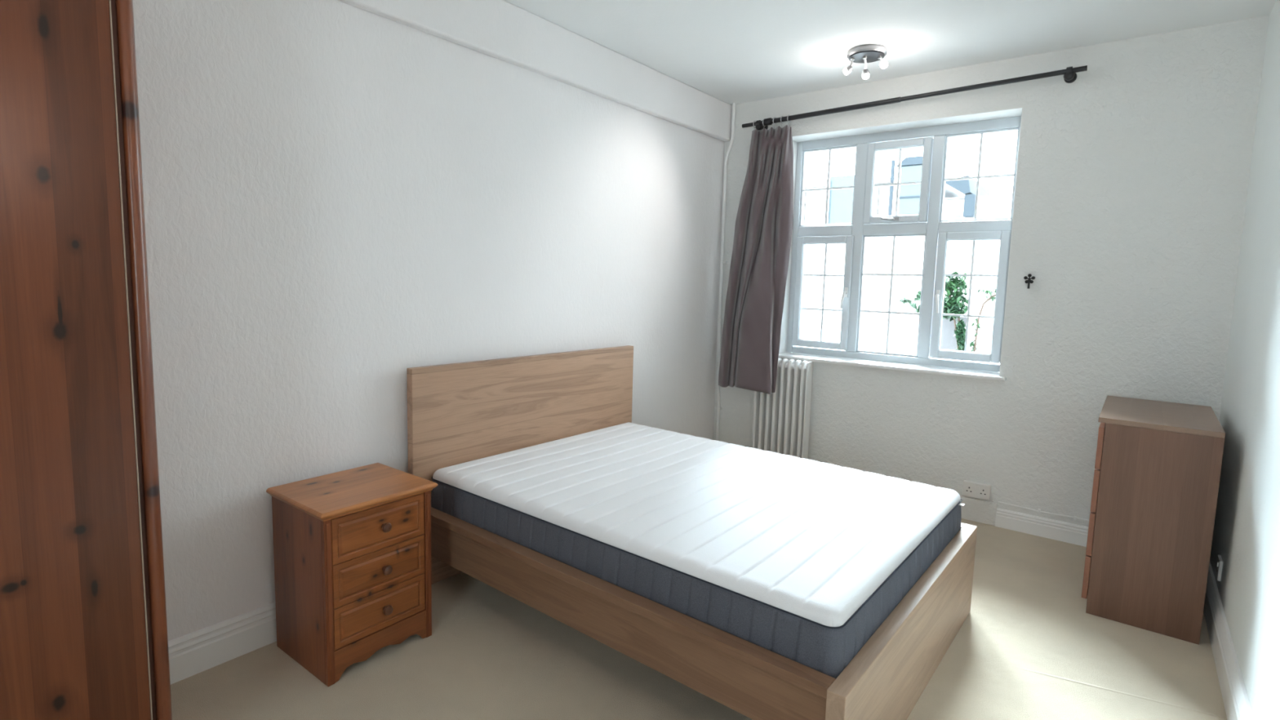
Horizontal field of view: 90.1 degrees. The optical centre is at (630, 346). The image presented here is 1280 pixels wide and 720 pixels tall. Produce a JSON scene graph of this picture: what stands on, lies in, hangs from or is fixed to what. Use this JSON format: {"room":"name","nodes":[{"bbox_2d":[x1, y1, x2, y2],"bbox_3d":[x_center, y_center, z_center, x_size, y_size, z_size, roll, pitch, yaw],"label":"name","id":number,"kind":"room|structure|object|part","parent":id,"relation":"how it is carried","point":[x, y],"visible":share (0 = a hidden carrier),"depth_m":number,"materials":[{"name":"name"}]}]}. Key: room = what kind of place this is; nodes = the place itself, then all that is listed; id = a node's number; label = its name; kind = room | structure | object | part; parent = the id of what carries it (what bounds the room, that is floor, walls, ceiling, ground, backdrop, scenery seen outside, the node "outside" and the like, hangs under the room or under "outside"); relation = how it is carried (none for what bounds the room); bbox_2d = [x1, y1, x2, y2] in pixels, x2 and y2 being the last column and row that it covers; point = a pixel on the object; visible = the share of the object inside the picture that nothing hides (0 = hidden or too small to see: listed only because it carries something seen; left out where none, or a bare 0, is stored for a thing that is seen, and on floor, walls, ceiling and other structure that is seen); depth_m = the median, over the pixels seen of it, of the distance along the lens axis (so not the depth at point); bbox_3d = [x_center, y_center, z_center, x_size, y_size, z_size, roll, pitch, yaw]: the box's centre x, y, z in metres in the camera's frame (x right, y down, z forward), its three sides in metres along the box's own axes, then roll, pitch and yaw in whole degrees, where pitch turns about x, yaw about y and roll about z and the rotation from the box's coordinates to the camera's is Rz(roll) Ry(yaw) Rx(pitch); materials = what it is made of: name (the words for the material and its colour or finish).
{"room":"bedroom","nodes":[
{"label":"bedroom","id":0,"kind":"room"},
{"bbox_2d":[133,0,724,640],"bbox_3d":[-1.229,-0.263,2.819,0.300,2.783,6.537,6,8,38],"label":"wall","id":1,"kind":"structure","parent":0,"point":[340,199],"depth_m":2.65,"materials":[{"name":"paint"}]},
{"bbox_2d":[168,602,276,684],"bbox_3d":[-1.147,1.061,2.843,0.022,0.150,5.896,6,8,38],"label":"baseboard","id":2,"kind":"structure","parent":1,"relation":"attached to","point":[193,653],"depth_m":2.36,"materials":[{"name":"white paint"}]},
{"bbox_2d":[337,0,731,141],"bbox_3d":[-1.072,-1.497,2.563,0.054,0.268,5.897,6,8,38],"label":"ceiling beam","id":3,"kind":"structure","parent":1,"relation":"attached to","point":[500,29],"depth_m":3.38,"materials":[{"name":"paint"}]},
{"bbox_2d":[170,518,1226,719],"bbox_3d":[0.019,1.307,1.972,3.565,0.100,6.537,6,8,38],"label":"floor","id":4,"kind":"structure","parent":0,"point":[1028,646],"depth_m":2.38,"materials":[{"name":"beige carpet"}]},
{"bbox_2d":[0,0,172,719],"bbox_3d":[-1.794,0.086,1.352,0.626,2.370,1.173,6,8,38],"label":"wardrobe","id":5,"kind":"object","parent":4,"relation":"on","point":[83,624],"visible":1,"depth_m":1.52,"materials":[{"name":"brown wood"}]},
{"bbox_3d":[-1.246,0.094,1.643,0.033,2.320,0.034,6,8,38],"label":"corner post","id":6,"kind":"part","parent":5,"relation":"part of","materials":[{"name":"brown wood"}]},
{"bbox_2d":[266,462,437,686],"bbox_3d":[-1.068,0.854,2.494,0.427,0.638,0.467,6,8,37],"label":"nightstand","id":7,"kind":"object","parent":4,"relation":"on","point":[352,547],"visible":1,"depth_m":2.36,"materials":[{"name":"brown wood"}]},
{"bbox_3d":[-1.213,0.882,2.348,0.377,0.606,0.018,6,8,37],"label":"panel","id":8,"kind":"part","parent":7,"relation":"part of","materials":[{"name":"brown wood"}]},
{"bbox_3d":[-0.928,0.671,2.370,0.018,0.166,0.371,6,8,37],"label":"drawer","id":9,"kind":"part","parent":7,"relation":"part of","materials":[{"name":"brown wood"}]},
{"bbox_3d":[-0.932,0.834,2.387,0.018,0.158,0.371,6,8,37],"label":"drawer","id":10,"kind":"part","parent":7,"relation":"part of","materials":[{"name":"brown wood"}]},
{"bbox_3d":[-0.936,0.990,2.404,0.018,0.150,0.371,6,8,37],"label":"drawer","id":11,"kind":"part","parent":7,"relation":"part of","materials":[{"name":"brown wood"}]},
{"bbox_3d":[-0.902,0.669,2.360,0.034,0.037,0.037,6,8,37],"label":"knob","id":12,"kind":"part","parent":7,"relation":"part of","materials":[{"name":"brown wood"}]},
{"bbox_3d":[-0.906,0.832,2.377,0.034,0.037,0.037,6,8,37],"label":"knob","id":13,"kind":"part","parent":7,"relation":"part of","materials":[{"name":"brown wood"}]},
{"bbox_3d":[-0.910,0.988,2.394,0.034,0.037,0.037,6,8,37],"label":"knob","id":14,"kind":"part","parent":7,"relation":"part of","materials":[{"name":"brown wood"}]},
{"bbox_2d":[406,345,977,719],"bbox_3d":[0.266,0.648,2.869,2.033,1.034,1.557,6,8,39],"label":"frame","id":15,"kind":"object","parent":4,"relation":"on","point":[458,413],"visible":0.46,"depth_m":2.45,"materials":[{"name":"brown wood"}]},
{"bbox_3d":[-0.502,0.563,3.496,0.042,1.034,1.557,6,8,39],"label":"headboard","id":16,"kind":"part","parent":15,"relation":"part of","materials":[{"name":"brown wood"}]},
{"bbox_3d":[-0.216,0.915,2.321,1.941,0.204,0.058,6,8,39],"label":"rail","id":17,"kind":"part","parent":15,"relation":"part of","materials":[{"name":"brown wood"}]},
{"bbox_2d":[431,422,964,678],"bbox_3d":[0.275,0.727,2.888,1.953,0.269,1.450,6,8,39],"label":"mattress","id":18,"kind":"object","parent":15,"relation":"on","point":[802,561],"visible":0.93,"depth_m":2.41,"materials":[{"name":"fabric"}]},
{"bbox_3d":[1.024,1.048,2.277,0.050,0.399,1.557,6,8,39],"label":"footboard","id":19,"kind":"part","parent":15,"relation":"part of","materials":[{"name":"brown wood"}]},
{"bbox_2d":[751,358,813,458],"bbox_3d":[1.112,0.540,4.695,0.412,0.905,0.134,6,8,38],"label":"radiator","id":20,"kind":"object","parent":4,"relation":"on","point":[780,418],"visible":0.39,"depth_m":4.62,"materials":[{"name":"white metal"}]},
{"bbox_3d":[1.260,0.514,4.557,0.010,0.813,0.100,6,8,38],"label":"panel","id":21,"kind":"part","parent":20,"relation":"part of","materials":[{"name":"white metal"}]},
{"bbox_2d":[1081,395,1225,644],"bbox_3d":[2.453,0.752,3.030,0.412,0.898,0.760,6,8,39],"label":"dresser","id":22,"kind":"object","parent":4,"relation":"on","point":[1157,473],"visible":1,"depth_m":2.73,"materials":[{"name":"brown wood"}]},
{"bbox_3d":[2.296,1.021,3.179,0.020,0.195,0.758,6,8,39],"label":"drawer","id":23,"kind":"part","parent":22,"relation":"part of","materials":[{"name":"red wood"}]},
{"bbox_3d":[2.301,0.820,3.158,0.020,0.195,0.758,6,8,39],"label":"drawer","id":24,"kind":"part","parent":22,"relation":"part of","materials":[{"name":"red wood"}]},
{"bbox_3d":[2.306,0.621,3.137,0.020,0.191,0.758,6,8,39],"label":"drawer","id":25,"kind":"part","parent":22,"relation":"part of","materials":[{"name":"red wood"}]},
{"bbox_3d":[2.311,0.426,3.116,0.020,0.187,0.758,6,8,39],"label":"drawer","id":26,"kind":"part","parent":22,"relation":"part of","materials":[{"name":"red wood"}]},
{"bbox_2d":[504,0,1276,105],"bbox_3d":[0.090,-1.584,1.666,3.565,0.150,6.537,6,8,38],"label":"ceiling","id":27,"kind":"structure","parent":0,"point":[737,51],"depth_m":3.35,"materials":[{"name":"paint"}]},
{"bbox_2d":[843,44,888,79],"bbox_3d":[1.352,-1.611,3.663,0.216,0.156,0.216,0,6,-16],"label":"ceiling light","id":28,"kind":"object","parent":27,"relation":"attached to","point":[865,54],"visible":1,"depth_m":3.63,"materials":[{"name":"grey metal"}]},
{"bbox_3d":[1.254,-1.598,3.722,0.031,0.035,0.038,6,8,38],"label":"bulb","id":29,"kind":"part","parent":28,"relation":"part of","materials":[{"name":"white glass"}]},
{"bbox_3d":[1.280,-1.633,3.693,0.023,0.057,0.049,2,6,7],"label":"spot arm","id":30,"kind":"part","parent":28,"relation":"part of","materials":[{"name":"silver metal"}]},
{"bbox_3d":[1.341,-1.608,3.649,0.023,0.082,0.047,6,8,38],"label":"spot arm","id":31,"kind":"part","parent":28,"relation":"part of","materials":[{"name":"silver metal"}]},
{"bbox_3d":[1.351,-1.546,3.664,0.039,0.026,0.039,6,8,38],"label":"bulb","id":32,"kind":"part","parent":28,"relation":"part of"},
{"bbox_3d":[1.353,-1.652,3.659,0.196,0.012,0.196,6,8,38],"label":"plate","id":33,"kind":"part","parent":28,"relation":"part of","materials":[{"name":"silver metal"}]},
{"bbox_3d":[1.443,-1.601,3.630,0.038,0.038,0.025,2,6,2],"label":"bulb","id":34,"kind":"part","parent":28,"relation":"part of","materials":[{"name":"white glass"}]},
{"bbox_2d":[713,15,1269,526],"bbox_3d":[1.967,-0.336,4.248,2.965,2.783,0.340,6,8,38],"label":"wall","id":35,"kind":"structure","parent":0,"point":[1133,172],"depth_m":3.60,"materials":[{"name":"paint"}]},
{"bbox_2d":[715,102,735,440],"bbox_3d":[0.731,-0.443,4.969,0.073,2.783,0.041,6,8,38],"label":"pipe","id":36,"kind":"object","parent":35,"relation":"attached to","point":[717,407],"visible":0.98,"depth_m":4.95,"materials":[{"name":"white metal"}]},
{"bbox_2d":[777,106,1022,381],"bbox_3d":[1.749,-0.658,4.322,1.537,1.601,0.310,6,8,38],"label":"window","id":37,"kind":"structure","parent":35,"relation":"in","point":[933,135],"depth_m":4.32,"materials":[{"name":"white plastic"}]},
{"bbox_3d":[1.424,-0.395,4.724,0.418,0.814,0.067,6,8,38],"label":"sash","id":38,"kind":"part","parent":37,"relation":"part of","materials":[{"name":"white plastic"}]},
{"bbox_3d":[1.527,-0.344,4.572,0.032,0.151,0.052,6,8,38],"label":"handle","id":39,"kind":"part","parent":37,"relation":"part of","materials":[{"name":"white paint"}]},
{"bbox_3d":[1.765,-0.865,4.343,0.106,0.024,0.046,6,8,38],"label":"handle","id":40,"kind":"part","parent":37,"relation":"part of","materials":[{"name":"silver metal"}]},
{"bbox_3d":[1.709,0.128,4.380,1.537,0.024,0.244,6,8,38],"label":"sill","id":41,"kind":"part","parent":37,"relation":"part of","materials":[{"name":"white paint"}]},
{"bbox_3d":[1.820,-1.116,4.350,0.410,0.544,0.067,6,8,38],"label":"sash","id":42,"kind":"part","parent":37,"relation":"part of","materials":[{"name":"white plastic"}]},
{"bbox_3d":[2.015,-0.292,4.191,0.032,0.151,0.052,6,8,38],"label":"handle","id":43,"kind":"part","parent":37,"relation":"part of","materials":[{"name":"white paint"}]},
{"bbox_3d":[2.190,-0.322,4.127,0.410,0.821,0.067,6,8,38],"label":"sash","id":44,"kind":"part","parent":37,"relation":"part of","materials":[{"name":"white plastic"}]},
{"bbox_2d":[742,65,1087,130],"bbox_3d":[1.661,-1.547,4.095,2.069,0.113,0.114,6,8,38],"label":"curtain rod","id":45,"kind":"object","parent":35,"relation":"attached to","point":[1069,73],"visible":0.95,"depth_m":3.94,"materials":[{"name":"black metal"}]},
{"bbox_2d":[718,115,793,394],"bbox_3d":[0.912,-0.655,4.624,0.495,1.962,0.229,6,8,38],"label":"curtain","id":46,"kind":"object","parent":45,"relation":"hanging from","point":[764,221],"visible":1,"depth_m":4.58,"materials":[{"name":"grey fabric"}]},
{"bbox_2d":[962,480,991,500],"bbox_3d":[2.152,0.896,3.971,0.150,0.090,0.034,6,8,38],"label":"wall socket","id":47,"kind":"object","parent":35,"relation":"attached to","point":[980,491],"visible":1,"depth_m":3.96,"materials":[{"name":"white plastic"}]},
{"bbox_2d":[960,495,997,525],"bbox_3d":[1.461,0.950,4.530,1.996,0.142,0.018,6,8,38],"label":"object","id":48,"kind":"structure","parent":35,"relation":"attached to","point":[974,509],"depth_m":3.97,"materials":[{"name":"paint"}]},
{"bbox_2d":[1023,273,1035,288],"bbox_3d":[2.324,-0.378,3.720,0.057,0.086,0.042,6,8,38],"label":"hook","id":49,"kind":"object","parent":35,"relation":"attached to","point":[1028,281],"visible":1,"depth_m":3.71,"materials":[{"name":"black metal"}]},
{"bbox_2d":[995,507,1088,546],"bbox_3d":[2.609,1.087,3.636,0.927,0.112,0.022,6,8,38],"label":"baseboard","id":50,"kind":"structure","parent":35,"relation":"attached to","point":[1056,530],"depth_m":3.77,"materials":[{"name":"white paint"}]},
{"bbox_2d":[997,501,1088,521],"bbox_3d":[2.612,0.995,3.630,0.920,0.020,0.014,6,8,38],"label":"cable","id":51,"kind":"object","parent":35,"relation":"attached to","point":[1074,517],"visible":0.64,"depth_m":3.76,"materials":[{"name":"white paint"}]},
{"bbox_2d":[1209,0,1279,719],"bbox_3d":[1.338,0.011,0.821,0.300,2.783,6.537,6,8,38],"label":"wall","id":52,"kind":"structure","parent":0,"point":[1246,531],"depth_m":2.46,"materials":[{"name":"paint"}]},
{"bbox_2d":[1215,555,1222,581],"bbox_3d":[2.564,0.966,2.785,0.016,0.090,0.086,6,8,38],"label":"wall socket","id":53,"kind":"object","parent":52,"relation":"attached to","point":[1220,562],"visible":1,"depth_m":2.76,"materials":[{"name":"white plastic"}]},
{"bbox_2d":[1203,561,1254,719],"bbox_3d":[1.166,1.300,1.042,0.024,0.165,5.896,6,8,38],"label":"baseboard","id":54,"kind":"structure","parent":52,"relation":"attached to","point":[1236,700],"depth_m":2.37,"materials":[{"name":"white paint"}]},
{"label":"outside","id":55,"kind":"structure","parent":0,"visible":0},
{"bbox_3d":[11.326,-0.318,22.781,45.000,0.100,40.263,6,8,38],"label":"ground","id":56,"kind":"structure","parent":55,"visible":0},
{"bbox_2d":[800,155,964,355],"bbox_3d":[4.781,-1.723,15.160,5.800,3.980,6.100,6,8,38],"label":"house","id":57,"kind":"structure","parent":56,"relation":"on","point":[909,251],"depth_m":11.94,"materials":[{"name":"white"}]},
{"bbox_3d":[3.364,-2.673,12.311,0.020,0.700,0.015,6,8,38],"label":"rail","id":58,"kind":"part","parent":57,"relation":"part of","materials":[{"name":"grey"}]},
{"bbox_3d":[3.436,-3.024,12.224,0.620,0.020,0.015,6,8,38],"label":"rail","id":59,"kind":"part","parent":57,"relation":"part of","materials":[{"name":"grey"}]},
{"bbox_3d":[4.451,-2.627,11.459,0.020,0.540,0.015,6,8,38],"label":"rail","id":60,"kind":"part","parent":57,"relation":"part of","materials":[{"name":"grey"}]},
{"bbox_2d":[897,289,920,316],"bbox_3d":[3.831,0.082,8.730,0.442,1.700,0.263,6,8,38],"label":"bush","id":61,"kind":"object","parent":56,"relation":"on","point":[904,300],"visible":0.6,"depth_m":8.63,"materials":[{"name":"green plant"}]},
{"bbox_2d":[933,316,971,360],"bbox_3d":[4.270,0.281,8.558,0.415,1.360,0.150,6,8,38],"label":"wall","id":62,"kind":"structure","parent":56,"relation":"on","point":[948,341],"depth_m":8.46,"materials":[{"name":"white paint"}]},
{"bbox_2d":[942,271,968,351],"bbox_3d":[4.108,0.012,8.249,0.455,1.953,0.350,6,8,38],"label":"climbing shrub","id":63,"kind":"object","parent":56,"relation":"on","point":[953,304],"visible":0.8,"depth_m":8.11,"materials":[{"name":"green plant"}]},
{"bbox_2d":[942,175,1012,364],"bbox_3d":[7.453,-1.121,11.895,2.500,3.600,4.000,6,8,38],"label":"outbuilding","id":64,"kind":"structure","parent":56,"relation":"on","point":[987,251],"depth_m":10.84,"materials":[{"name":"white stone"}]},
{"bbox_2d":[969,287,995,361],"bbox_3d":[4.451,0.131,8.058,0.336,1.772,0.157,6,8,38],"label":"trailing vine","id":65,"kind":"object","parent":56,"relation":"on","point":[992,298],"visible":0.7,"depth_m":8.04,"materials":[{"name":"green plant"}]}
]}

